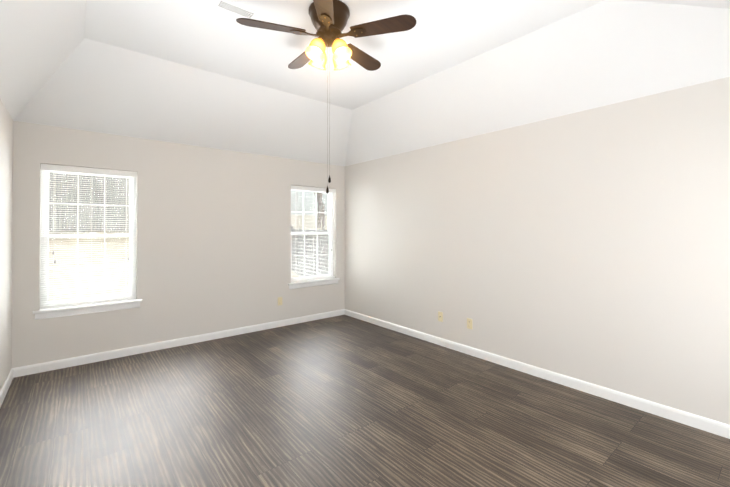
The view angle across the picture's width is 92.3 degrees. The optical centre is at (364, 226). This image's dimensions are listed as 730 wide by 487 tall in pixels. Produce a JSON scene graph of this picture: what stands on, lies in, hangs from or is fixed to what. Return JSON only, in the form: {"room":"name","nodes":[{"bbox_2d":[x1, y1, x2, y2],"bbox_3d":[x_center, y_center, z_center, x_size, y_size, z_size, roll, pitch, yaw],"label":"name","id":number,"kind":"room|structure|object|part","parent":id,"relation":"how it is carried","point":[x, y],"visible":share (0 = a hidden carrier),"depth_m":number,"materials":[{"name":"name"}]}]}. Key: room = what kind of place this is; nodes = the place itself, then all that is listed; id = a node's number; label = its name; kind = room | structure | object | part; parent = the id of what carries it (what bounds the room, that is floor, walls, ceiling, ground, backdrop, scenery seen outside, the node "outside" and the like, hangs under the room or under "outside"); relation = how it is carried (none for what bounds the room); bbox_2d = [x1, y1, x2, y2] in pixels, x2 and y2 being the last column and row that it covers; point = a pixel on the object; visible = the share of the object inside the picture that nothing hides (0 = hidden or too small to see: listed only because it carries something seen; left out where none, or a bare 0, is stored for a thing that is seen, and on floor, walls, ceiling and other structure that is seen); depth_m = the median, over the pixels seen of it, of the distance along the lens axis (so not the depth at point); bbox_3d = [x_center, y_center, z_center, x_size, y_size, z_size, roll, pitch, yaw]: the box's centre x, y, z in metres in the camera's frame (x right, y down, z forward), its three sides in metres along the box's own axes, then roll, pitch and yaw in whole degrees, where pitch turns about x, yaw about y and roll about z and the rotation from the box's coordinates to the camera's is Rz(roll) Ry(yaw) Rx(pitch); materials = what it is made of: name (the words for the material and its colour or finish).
{"room":"empty bedroom","nodes":[
{"label":"empty bedroom","id":0,"kind":"room"},
{"bbox_2d":[0,99,12,390],"bbox_3d":[-1.718,0.200,1.210,0.160,2.440,5.350,0,0,-39],"label":"wall","id":1,"kind":"structure","parent":0,"point":[6,175],"depth_m":3.04,"materials":[{"name":"white paint"}]},
{"bbox_2d":[0,369,12,406],"bbox_3d":[-1.697,1.376,1.313,0.014,0.089,5.176,0,0,-39],"label":"baseboard","id":2,"kind":"structure","parent":1,"relation":"attached to","point":[5,387],"depth_m":3.00,"materials":[{"name":"white wood"}]},
{"bbox_2d":[12,121,344,367],"bbox_3d":[-1.893,0.222,4.624,4.210,2.440,0.160,0,0,-39],"label":"wall","id":3,"kind":"structure","parent":0,"point":[213,239],"depth_m":4.25,"materials":[{"name":"white paint"}]},
{"bbox_2d":[33,299,141,313],"bbox_3d":[-2.904,0.840,3.723,0.900,0.028,0.121,0,0,-39],"label":"sill","id":4,"kind":"structure","parent":3,"relation":"attached to","point":[80,306],"depth_m":3.66,"materials":[{"name":"white wood"}]},
{"bbox_2d":[35,302,139,319],"bbox_3d":[-2.883,0.885,3.697,0.870,0.062,0.016,0,0,-39],"label":"trim","id":5,"kind":"structure","parent":3,"relation":"attached to","point":[83,311],"depth_m":3.66,"materials":[{"name":"white wood"}]},
{"bbox_2d":[40,170,136,308],"bbox_3d":[-2.947,0.102,3.781,0.810,1.450,0.154,0,0,-39],"label":"window","id":6,"kind":"structure","parent":3,"relation":"in","point":[42,239],"depth_m":3.72,"materials":[{"name":"white plastic"}]},
{"bbox_3d":[-2.908,0.120,3.733,0.798,1.389,0.030,0,0,-39],"label":"left window blind rail","id":7,"kind":"part","parent":6,"relation":"part of","materials":[{"name":"white plastic"}]},
{"bbox_3d":[-2.956,0.439,3.790,0.750,0.715,0.030,0,0,-39],"label":"left window sash","id":8,"kind":"part","parent":6,"relation":"part of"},
{"bbox_3d":[-2.978,-0.236,3.821,0.750,0.715,0.030,0,0,-39],"label":"left window sash","id":9,"kind":"part","parent":6,"relation":"part of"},
{"bbox_2d":[41,164,136,177],"bbox_3d":[-2.906,-0.588,3.735,0.802,0.064,0.040,0,0,-39],"label":"blind headrail","id":10,"kind":"object","parent":6,"relation":"attached to","point":[63,168],"visible":0.97,"depth_m":3.69,"materials":[{"name":"white plastic"}]},
{"bbox_2d":[53,170,55,248],"bbox_3d":[-3.124,-0.118,3.528,0.015,0.906,0.002,0,0,-39],"label":"blind cord","id":11,"kind":"object","parent":10,"relation":"hanging from","point":[53,219],"depth_m":3.52,"materials":[{"name":"white fabric"}]},
{"bbox_2d":[128,226,128,256],"bbox_3d":[-2.642,-0.110,3.922,0.002,0.916,0.002,0,0,-39],"label":"blind cord","id":12,"kind":"object","parent":10,"relation":"hanging from","point":[128,226],"depth_m":3.92,"materials":[{"name":"white fabric"}]},
{"bbox_3d":[-2.955,0.439,3.789,0.690,0.655,0.002,0,0,-39],"label":"sash glass","id":13,"kind":"part","parent":6,"relation":"part of","materials":[{"name":"clear glass"}]},
{"bbox_3d":[-2.977,-0.236,3.820,0.690,0.655,0.002,0,0,-39],"label":"sash glass","id":14,"kind":"part","parent":6,"relation":"part of","materials":[{"name":"clear glass"}]},
{"bbox_2d":[12,309,344,377],"bbox_3d":[-1.838,1.397,4.549,3.890,0.089,0.014,0,0,-39],"label":"baseboard","id":15,"kind":"structure","parent":3,"relation":"attached to","point":[64,363],"depth_m":4.07,"materials":[{"name":"white wood"}]},
{"bbox_2d":[291,190,334,281],"bbox_3d":[-0.841,0.113,5.502,0.810,1.450,0.154,0,0,-39],"label":"window","id":16,"kind":"structure","parent":3,"relation":"in","point":[331,224],"depth_m":5.50,"materials":[{"name":"white plastic"}]},
{"bbox_3d":[-0.871,-0.224,5.541,0.690,0.655,0.002,0,0,-39],"label":"sash glass","id":17,"kind":"part","parent":16,"relation":"part of","materials":[{"name":"clear glass"}]},
{"bbox_3d":[-0.849,0.451,5.511,0.690,0.655,0.002,0,0,-39],"label":"sash glass","id":18,"kind":"part","parent":16,"relation":"part of","materials":[{"name":"clear glass"}]},
{"bbox_3d":[-0.872,-0.224,5.542,0.750,0.715,0.030,0,0,-39],"label":"right window sash","id":19,"kind":"part","parent":16,"relation":"part of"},
{"bbox_3d":[-0.850,0.451,5.511,0.750,0.715,0.030,0,0,-39],"label":"right window sash","id":20,"kind":"part","parent":16,"relation":"part of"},
{"bbox_3d":[-0.801,0.131,5.454,0.798,1.389,0.030,0,0,-39],"label":"right window blind rail","id":21,"kind":"part","parent":16,"relation":"part of","materials":[{"name":"white plastic"}]},
{"bbox_2d":[291,185,335,192],"bbox_3d":[-0.800,-0.576,5.456,0.802,0.064,0.040,0,0,-39],"label":"blind headrail","id":22,"kind":"object","parent":16,"relation":"attached to","point":[305,188],"visible":0.85,"depth_m":5.41,"materials":[{"name":"white plastic"}]},
{"bbox_2d":[289,280,337,288],"bbox_3d":[-0.777,0.897,5.419,0.870,0.062,0.016,0,0,-39],"label":"trim","id":23,"kind":"structure","parent":3,"relation":"attached to","point":[312,284],"depth_m":5.38,"materials":[{"name":"white wood"}]},
{"bbox_2d":[288,278,339,284],"bbox_3d":[-0.797,0.852,5.444,0.900,0.028,0.121,0,0,-39],"label":"sill","id":24,"kind":"structure","parent":3,"relation":"attached to","point":[311,281],"depth_m":5.42,"materials":[{"name":"white wood"}]},
{"bbox_2d":[0,315,729,486],"bbox_3d":[-0.201,1.488,2.545,4.210,0.120,5.510,0,0,-39],"label":"floor","id":25,"kind":"structure","parent":0,"point":[342,401],"depth_m":2.53,"materials":[{"name":"wood"}]},
{"bbox_2d":[0,0,729,165],"bbox_3d":[-0.203,-1.372,2.567,3.965,0.722,5.267,0,0,-39],"label":"ceiling","id":26,"kind":"structure","parent":0,"point":[202,73],"depth_m":3.21,"materials":[{"name":"white paint"}]},
{"bbox_2d":[210,0,261,19],"bbox_3d":[-0.974,-1.637,2.650,0.340,0.008,0.150,0,0,-39],"label":"ceiling vent","id":27,"kind":"object","parent":26,"relation":"in","point":[234,8],"visible":1,"depth_m":2.64,"materials":[{"name":"white metal"}]},
{"bbox_2d":[236,0,415,193],"bbox_3d":[-0.295,-0.943,2.708,1.269,1.395,1.232,0,0,-39],"label":"ceiling fan","id":28,"kind":"object","parent":26,"relation":"hanging from","point":[329,19],"visible":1,"depth_m":2.58,"materials":[{"name":"brown wood"}]},
{"bbox_2d":[345,77,729,424],"bbox_3d":[1.418,0.217,3.773,0.160,2.440,5.350,0,0,-39],"label":"wall","id":29,"kind":"structure","parent":0,"point":[592,246],"depth_m":3.10,"materials":[{"name":"white paint"}]},
{"bbox_2d":[438,311,442,321],"bbox_3d":[0.914,1.095,4.252,0.006,0.115,0.070,0,0,-39],"label":"outlet","id":30,"kind":"object","parent":29,"relation":"attached to","point":[441,315],"visible":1,"depth_m":4.25,"materials":[{"name":"beige plastic"}]},
{"bbox_2d":[467,318,471,328],"bbox_3d":[1.173,1.093,3.935,0.006,0.115,0.070,0,0,-39],"label":"outlet","id":31,"kind":"object","parent":29,"relation":"attached to","point":[468,319],"visible":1,"depth_m":3.93,"materials":[{"name":"beige plastic"}]},
{"bbox_2d":[344,309,729,438],"bbox_3d":[1.304,1.392,3.766,0.014,0.089,5.176,0,0,-39],"label":"baseboard","id":32,"kind":"structure","parent":29,"relation":"attached to","point":[693,420],"depth_m":3.09,"materials":[{"name":"white wood"}]},
{"label":"outside","id":33,"kind":"structure","parent":0,"visible":0},
{"bbox_2d":[48,215,327,300],"bbox_3d":[-16.096,-0.083,22.091,64.000,3.998,44.820,0,0,-39],"label":"ground","id":34,"kind":"structure","parent":33,"point":[69,248],"depth_m":10.13,"materials":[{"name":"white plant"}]},
{"bbox_2d":[49,172,129,231],"bbox_3d":[-10.716,-0.842,10.317,15.558,2.084,0.149,0,0,-39],"label":"trees","id":35,"kind":"object","parent":34,"relation":"on","point":[85,211],"depth_m":11.53,"materials":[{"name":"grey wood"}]},
{"bbox_2d":[61,173,127,219],"bbox_3d":[-18.732,-1.642,18.216,19.800,3.300,9.500,0,0,-39],"label":"wall","id":36,"kind":"structure","parent":34,"relation":"on","point":[90,187],"depth_m":17.06,"materials":[{"name":"grey"}]},
{"bbox_2d":[291,226,328,276],"bbox_3d":[-0.337,0.240,10.159,0.155,3.355,12.895,0,0,-39],"label":"fence","id":37,"kind":"object","parent":34,"relation":"on","point":[312,248],"depth_m":11.89,"materials":[{"name":"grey wood"}]},
{"bbox_2d":[314,192,324,229],"bbox_3d":[-7.600,-4.304,15.891,17.596,11.576,8.993,0,0,-14],"label":"trees","id":38,"kind":"object","parent":34,"relation":"on","point":[320,210],"depth_m":14.37,"materials":[{"name":"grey plant"}]}
]}

